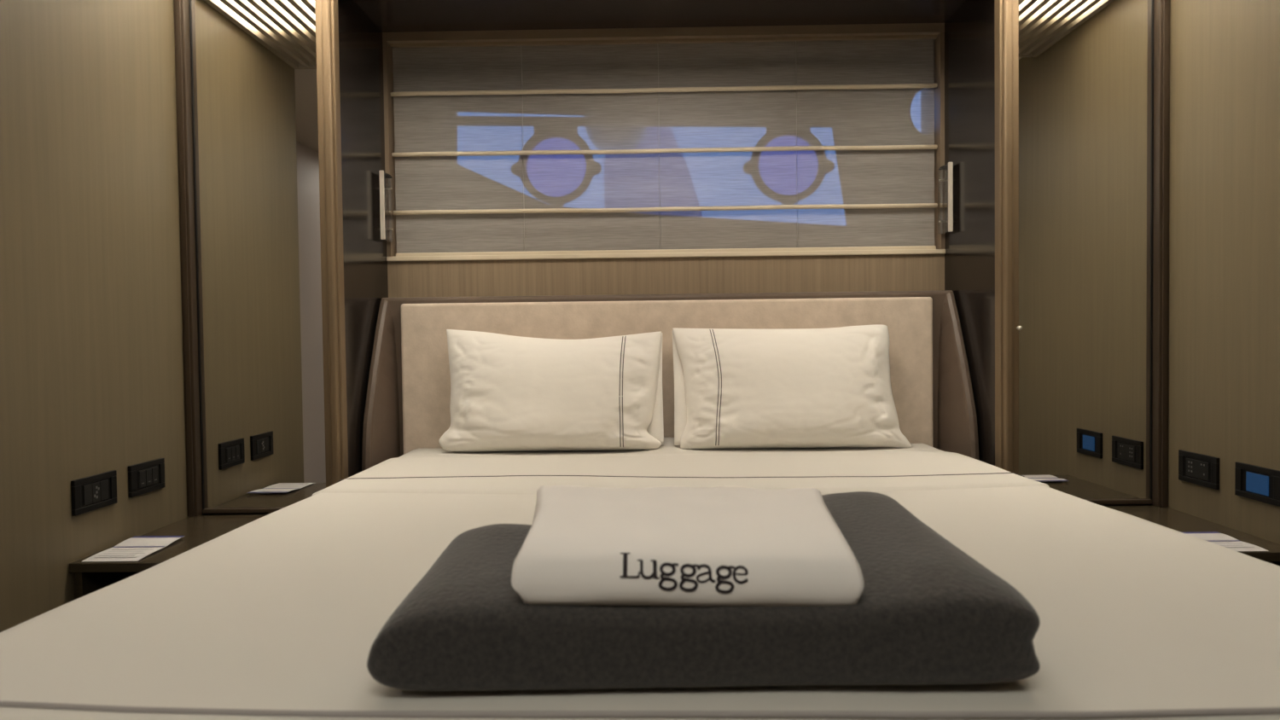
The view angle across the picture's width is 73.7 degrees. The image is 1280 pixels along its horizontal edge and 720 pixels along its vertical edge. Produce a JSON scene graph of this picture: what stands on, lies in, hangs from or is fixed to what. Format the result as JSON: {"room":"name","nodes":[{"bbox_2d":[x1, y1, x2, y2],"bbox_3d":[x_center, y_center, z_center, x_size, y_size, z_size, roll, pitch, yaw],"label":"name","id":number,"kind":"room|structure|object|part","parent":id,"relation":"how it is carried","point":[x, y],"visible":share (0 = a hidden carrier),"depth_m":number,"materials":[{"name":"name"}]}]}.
{"room":"yacht cabin bedroom","nodes":[
{"label":"yacht cabin bedroom","id":0,"kind":"room"},
{"bbox_2d":[0,0,187,632],"bbox_3d":[-1.386,-0.131,2.159,0.100,2.000,0.910,-1,2,1],"label":"wall","id":1,"kind":"structure","parent":0,"point":[92,381],"depth_m":2.05,"materials":[{"name":"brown wood"}]},
{"bbox_2d":[70,470,117,516],"bbox_3d":[-1.327,0.322,2.078,0.009,0.083,0.159,-1,2,1],"label":"power socket","id":2,"kind":"object","parent":1,"relation":"attached to","point":[96,491],"visible":1,"depth_m":2.07,"materials":[{"name":"black plastic"}]},
{"bbox_3d":[-1.324,0.322,2.078,0.002,0.047,0.091,-1,2,1],"label":"button panel","id":3,"kind":"part","parent":2,"relation":"part of","materials":[{"name":"black plastic"}]},
{"bbox_2d":[128,458,165,497],"bbox_3d":[-1.323,0.315,2.292,0.010,0.082,0.155,-1,2,1],"label":"light switch","id":4,"kind":"object","parent":1,"relation":"attached to","point":[143,478],"visible":1,"depth_m":2.28,"materials":[{"name":"black plastic"}]},
{"bbox_3d":[-1.322,0.315,2.292,0.002,0.046,0.087,-1,2,1],"label":"button panel","id":5,"kind":"part","parent":4,"relation":"part of","materials":[{"name":"black plastic"}]},
{"bbox_2d":[174,0,205,517],"bbox_3d":[-1.320,-0.341,2.494,0.029,1.600,0.046,-1,2,1],"label":"trim","id":6,"kind":"structure","parent":1,"relation":"attached to","point":[183,76],"depth_m":2.48,"materials":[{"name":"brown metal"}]},
{"bbox_2d":[201,512,271,515],"bbox_3d":[-1.124,-0.145,2.566,0.415,2.000,0.088,-1,2,1],"label":"wall","id":7,"kind":"structure","parent":0,"point":[246,513],"depth_m":2.54,"materials":[{"name":"black"}]},
{"bbox_2d":[191,0,325,513],"bbox_3d":[-1.114,-0.345,2.503,0.373,1.592,0.020,-1,2,1],"label":"wall mirror","id":8,"kind":"object","parent":7,"relation":"attached to","point":[255,88],"visible":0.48,"depth_m":2.50,"materials":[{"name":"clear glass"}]},
{"bbox_3d":[-1.104,0.444,2.524,0.373,0.013,0.020,-1,2,1],"label":"rail","id":9,"kind":"part","parent":8,"relation":"part of","materials":[{"name":"brown wood"}]},
{"bbox_2d":[314,0,348,488],"bbox_3d":[-0.900,-0.296,2.489,0.054,1.700,0.054,-1,2,1],"label":"trim","id":10,"kind":"structure","parent":7,"relation":"attached to","point":[327,20],"depth_m":2.47,"materials":[{"name":"brown wood"}]},
{"bbox_2d":[337,0,388,477],"bbox_3d":[-0.893,-0.156,2.857,0.040,2.000,0.700,-1,2,1],"label":"wall","id":11,"kind":"structure","parent":0,"point":[360,40],"depth_m":2.68,"materials":[{"name":"paint"}]},
{"bbox_2d":[354,0,965,32],"bbox_3d":[0.075,-1.180,2.833,2.000,0.095,0.670,-1,2,1],"label":"ceiling","id":12,"kind":"structure","parent":0,"point":[387,15],"depth_m":2.78,"materials":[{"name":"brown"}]},
{"bbox_2d":[387,254,944,297],"bbox_3d":[0.094,0.238,2.972,1.920,1.182,0.030,-1,2,1],"label":"wall","id":13,"kind":"structure","parent":0,"point":[892,272],"depth_m":2.94,"materials":[{"name":"brown wood"}]},
{"bbox_2d":[386,249,945,261],"bbox_3d":[0.087,-0.363,3.019,1.920,0.016,0.182,-1,2,1],"label":"sill","id":14,"kind":"structure","parent":13,"relation":"on","point":[904,251],"depth_m":2.93,"materials":[{"name":"beige wood"}]},
{"bbox_2d":[944,0,994,465],"bbox_3d":[1.067,-0.180,2.834,0.040,2.000,0.700,-1,2,1],"label":"wall","id":15,"kind":"structure","parent":0,"point":[969,36],"depth_m":2.65,"materials":[{"name":"paint"}]},
{"bbox_2d":[1098,504,1153,506],"bbox_3d":[1.301,-0.175,2.537,0.435,2.000,0.088,-1,2,1],"label":"wall","id":16,"kind":"structure","parent":0,"point":[1098,504],"depth_m":2.51,"materials":[{"name":"black"}]},
{"bbox_2d":[994,0,1018,474],"bbox_3d":[1.062,-0.320,2.465,0.055,1.700,0.054,-1,2,1],"label":"trim","id":17,"kind":"structure","parent":16,"relation":"attached to","point":[1006,12],"depth_m":2.45,"materials":[{"name":"brown wood"}]},
{"bbox_2d":[1018,0,1151,504],"bbox_3d":[1.285,-0.374,2.474,0.392,1.592,0.020,-1,2,1],"label":"wall mirror","id":18,"kind":"object","parent":16,"relation":"attached to","point":[1085,66],"visible":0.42,"depth_m":2.48,"materials":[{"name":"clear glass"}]},
{"bbox_3d":[1.295,0.415,2.495,0.392,0.013,0.020,-1,2,1],"label":"rail","id":19,"kind":"part","parent":18,"relation":"part of","materials":[{"name":"brown metal"}]},
{"bbox_2d":[1167,0,1279,544],"bbox_3d":[1.546,-0.126,0.629,0.100,2.000,3.900,-1,2,1],"label":"wall","id":20,"kind":"structure","parent":0,"point":[1224,368],"depth_m":2.20,"materials":[{"name":"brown wood"}]},
{"bbox_2d":[1148,0,1154,505],"bbox_3d":[1.484,-0.376,2.477,0.005,1.600,0.013,-1,2,1],"label":"trim","id":21,"kind":"structure","parent":20,"relation":"attached to","point":[1153,1],"depth_m":2.47,"materials":[{"name":"black wood"}]},
{"bbox_2d":[1152,0,1169,507],"bbox_3d":[1.501,-0.375,2.460,0.029,1.600,0.046,-1,2,1],"label":"trim","id":22,"kind":"structure","parent":20,"relation":"attached to","point":[1161,26],"depth_m":2.45,"materials":[{"name":"brown metal"}]},
{"bbox_2d":[1178,449,1219,489],"bbox_3d":[1.517,0.297,2.318,0.009,0.084,0.162,-1,2,1],"label":"light switch","id":23,"kind":"object","parent":20,"relation":"attached to","point":[1203,470],"visible":1,"depth_m":2.31,"materials":[{"name":"black plastic"}]},
{"bbox_3d":[1.514,0.297,2.318,0.002,0.048,0.094,-1,2,1],"label":"button panel","id":24,"kind":"part","parent":23,"relation":"part of","materials":[{"name":"black plastic"}]},
{"bbox_2d":[1234,461,1279,506],"bbox_3d":[1.514,0.303,2.090,0.008,0.084,0.156,-1,2,1],"label":"panel","id":25,"kind":"object","parent":20,"relation":"attached to","point":[1256,483],"visible":1,"depth_m":2.09,"materials":[{"name":"black plastic"}]},
{"bbox_3d":[-0.177,0.910,1.027,4.000,0.050,4.800,-1,2,1],"label":"floor","id":26,"kind":"structure","parent":0,"visible":0},
{"bbox_2d":[69,514,267,599],"bbox_3d":[-1.082,0.648,2.255,0.483,0.370,0.543,-1,2,1],"label":"nightstand","id":27,"kind":"object","parent":26,"relation":"on","point":[89,578],"visible":0.12,"depth_m":2.13,"materials":[{"name":"brown wood"}]},
{"bbox_3d":[-1.309,0.662,2.262,0.020,0.348,0.525,-1,2,1],"label":"panel","id":28,"kind":"part","parent":27,"relation":"part of","materials":[{"name":"brown wood"}]},
{"bbox_2d":[81,535,184,562],"bbox_3d":[-1.244,0.465,2.107,0.144,0.008,0.225,-1,2,1],"label":"leaflet","id":29,"kind":"object","parent":27,"relation":"on","point":[135,549],"visible":1,"depth_m":2.10,"materials":[{"name":"grey paper"}]},
{"bbox_2d":[361,290,979,471],"bbox_3d":[0.082,0.322,1.909,1.907,1.032,2.100,-1,2,1],"label":"headboard","id":30,"kind":"object","parent":26,"relation":"on","point":[408,402],"visible":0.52,"depth_m":2.79,"materials":[{"name":"fabric"}]},
{"bbox_2d":[0,436,1279,719],"bbox_3d":[0.098,0.520,1.788,1.834,0.481,2.030,-1,2,1],"label":"duvet","id":31,"kind":"object","parent":30,"relation":"on","point":[279,615],"visible":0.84,"depth_m":1.12,"materials":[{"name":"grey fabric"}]},
{"bbox_2d":[438,329,663,451],"bbox_3d":[-0.281,0.092,2.693,0.711,0.388,0.183,-1,2,1],"label":"pillow","id":32,"kind":"object","parent":31,"relation":"on","point":[509,392],"visible":1,"depth_m":2.65,"materials":[{"name":"white fabric"}]},
{"bbox_2d":[366,491,1040,691],"bbox_3d":[0.066,0.262,1.057,0.676,0.131,0.442,-1,2,1],"label":"blanket","id":33,"kind":"object","parent":31,"relation":"on","point":[927,612],"visible":0.75,"depth_m":0.84,"materials":[{"name":"grey fabric"}]},
{"bbox_2d":[511,485,863,606],"bbox_3d":[0.048,0.205,0.981,0.368,0.085,0.264,-1,2,1],"label":"mat","id":34,"kind":"object","parent":33,"relation":"on","point":[725,546],"visible":1,"depth_m":0.88,"materials":[{"name":"white fabric"}]},
{"bbox_2d":[672,324,912,449],"bbox_3d":[0.477,0.084,2.688,0.744,0.385,0.182,-1,2,1],"label":"pillow","id":35,"kind":"object","parent":31,"relation":"on","point":[735,388],"visible":1,"depth_m":2.64,"materials":[{"name":"white fabric"}]},
{"bbox_2d":[1104,506,1279,566],"bbox_3d":[1.283,0.619,2.226,0.478,0.370,0.543,-1,2,1],"label":"nightstand","id":36,"kind":"object","parent":26,"relation":"on","point":[1167,517],"visible":0.05,"depth_m":2.23,"materials":[{"name":"brown wood"}]},
{"bbox_2d":[1182,531,1268,552],"bbox_3d":[1.374,0.434,2.040,0.138,0.008,0.166,-1,2,1],"label":"leaflet","id":37,"kind":"object","parent":36,"relation":"on","point":[1218,538],"visible":0.58,"depth_m":2.04,"materials":[{"name":"grey paper"}]},
{"bbox_3d":[1.509,0.627,2.228,0.020,0.348,0.525,-1,2,1],"label":"panel","id":38,"kind":"part","parent":36,"relation":"part of","materials":[{"name":"brown wood"}]},
{"bbox_3d":[0.103,-0.775,3.085,2.350,1.200,0.012,-1,2,1],"label":"wall","id":39,"kind":"structure","parent":0,"visible":0},
{"bbox_2d":[382,23,944,256],"bbox_3d":[0.082,-0.754,3.002,1.920,0.767,0.156,-1,2,1],"label":"window","id":40,"kind":"structure","parent":39,"relation":"in","point":[938,29],"depth_m":2.92,"materials":[{"name":"brown wood"}]},
{"bbox_2d":[378,170,393,242],"bbox_3d":[-0.858,-0.517,2.889,0.019,0.229,0.116,-1,2,1],"label":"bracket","id":41,"kind":"object","parent":40,"relation":"attached to","point":[385,181],"visible":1,"depth_m":2.88,"materials":[{"name":"silver metal"}]},
{"bbox_3d":[-0.856,-0.518,2.893,0.008,0.227,0.108,-1,2,1],"label":"acrylic plate","id":42,"kind":"part","parent":41,"relation":"part of","materials":[{"name":"plastic"}]},
{"bbox_2d":[389,34,937,256],"bbox_3d":[0.082,-0.740,2.962,1.888,0.739,0.036,-1,2,1],"label":"blind","id":43,"kind":"object","parent":40,"relation":"attached to","point":[788,143],"visible":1,"depth_m":2.97,"materials":[{"name":"fabric"}]},
{"bbox_3d":[-0.407,-0.738,2.967,0.004,0.715,0.002,-1,2,1],"label":"blind cord","id":44,"kind":"part","parent":43,"relation":"part of","materials":[{"name":"grey fabric"}]},
{"bbox_3d":[0.067,-0.744,2.961,0.004,0.715,0.002,-1,2,1],"label":"blind cord","id":45,"kind":"part","parent":43,"relation":"part of","materials":[{"name":"grey fabric"}]},
{"bbox_3d":[0.077,-1.103,2.955,1.888,0.013,0.030,-1,2,1],"label":"head rail","id":46,"kind":"part","parent":43,"relation":"part of","materials":[{"name":"brown"}]},
{"bbox_3d":[0.079,-0.933,2.947,1.884,0.017,0.015,-1,2,1],"label":"blind rod","id":47,"kind":"part","parent":43,"relation":"part of","materials":[{"name":"beige"}]},
{"bbox_3d":[0.082,-0.724,2.953,1.884,0.017,0.015,-1,2,1],"label":"blind rod","id":48,"kind":"part","parent":43,"relation":"part of","materials":[{"name":"beige"}]},
{"bbox_3d":[0.084,-0.523,2.958,1.884,0.017,0.015,-1,2,1],"label":"blind rod","id":49,"kind":"part","parent":43,"relation":"part of","materials":[{"name":"beige"}]},
{"bbox_3d":[0.542,-0.749,2.956,0.004,0.715,0.002,-1,2,1],"label":"blind cord","id":50,"kind":"part","parent":43,"relation":"part of","materials":[{"name":"grey fabric"}]},
{"bbox_2d":[938,162,953,234],"bbox_3d":[1.026,-0.540,2.867,0.019,0.229,0.116,-1,2,1],"label":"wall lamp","id":51,"kind":"object","parent":40,"relation":"attached to","point":[946,172],"visible":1,"depth_m":2.86,"materials":[{"name":"silver metal"}]},
{"bbox_3d":[1.024,-0.541,2.871,0.008,0.227,0.108,-1,2,1],"label":"acrylic plate","id":52,"kind":"part","parent":51,"relation":"part of","materials":[{"name":"plastic"}]}
]}

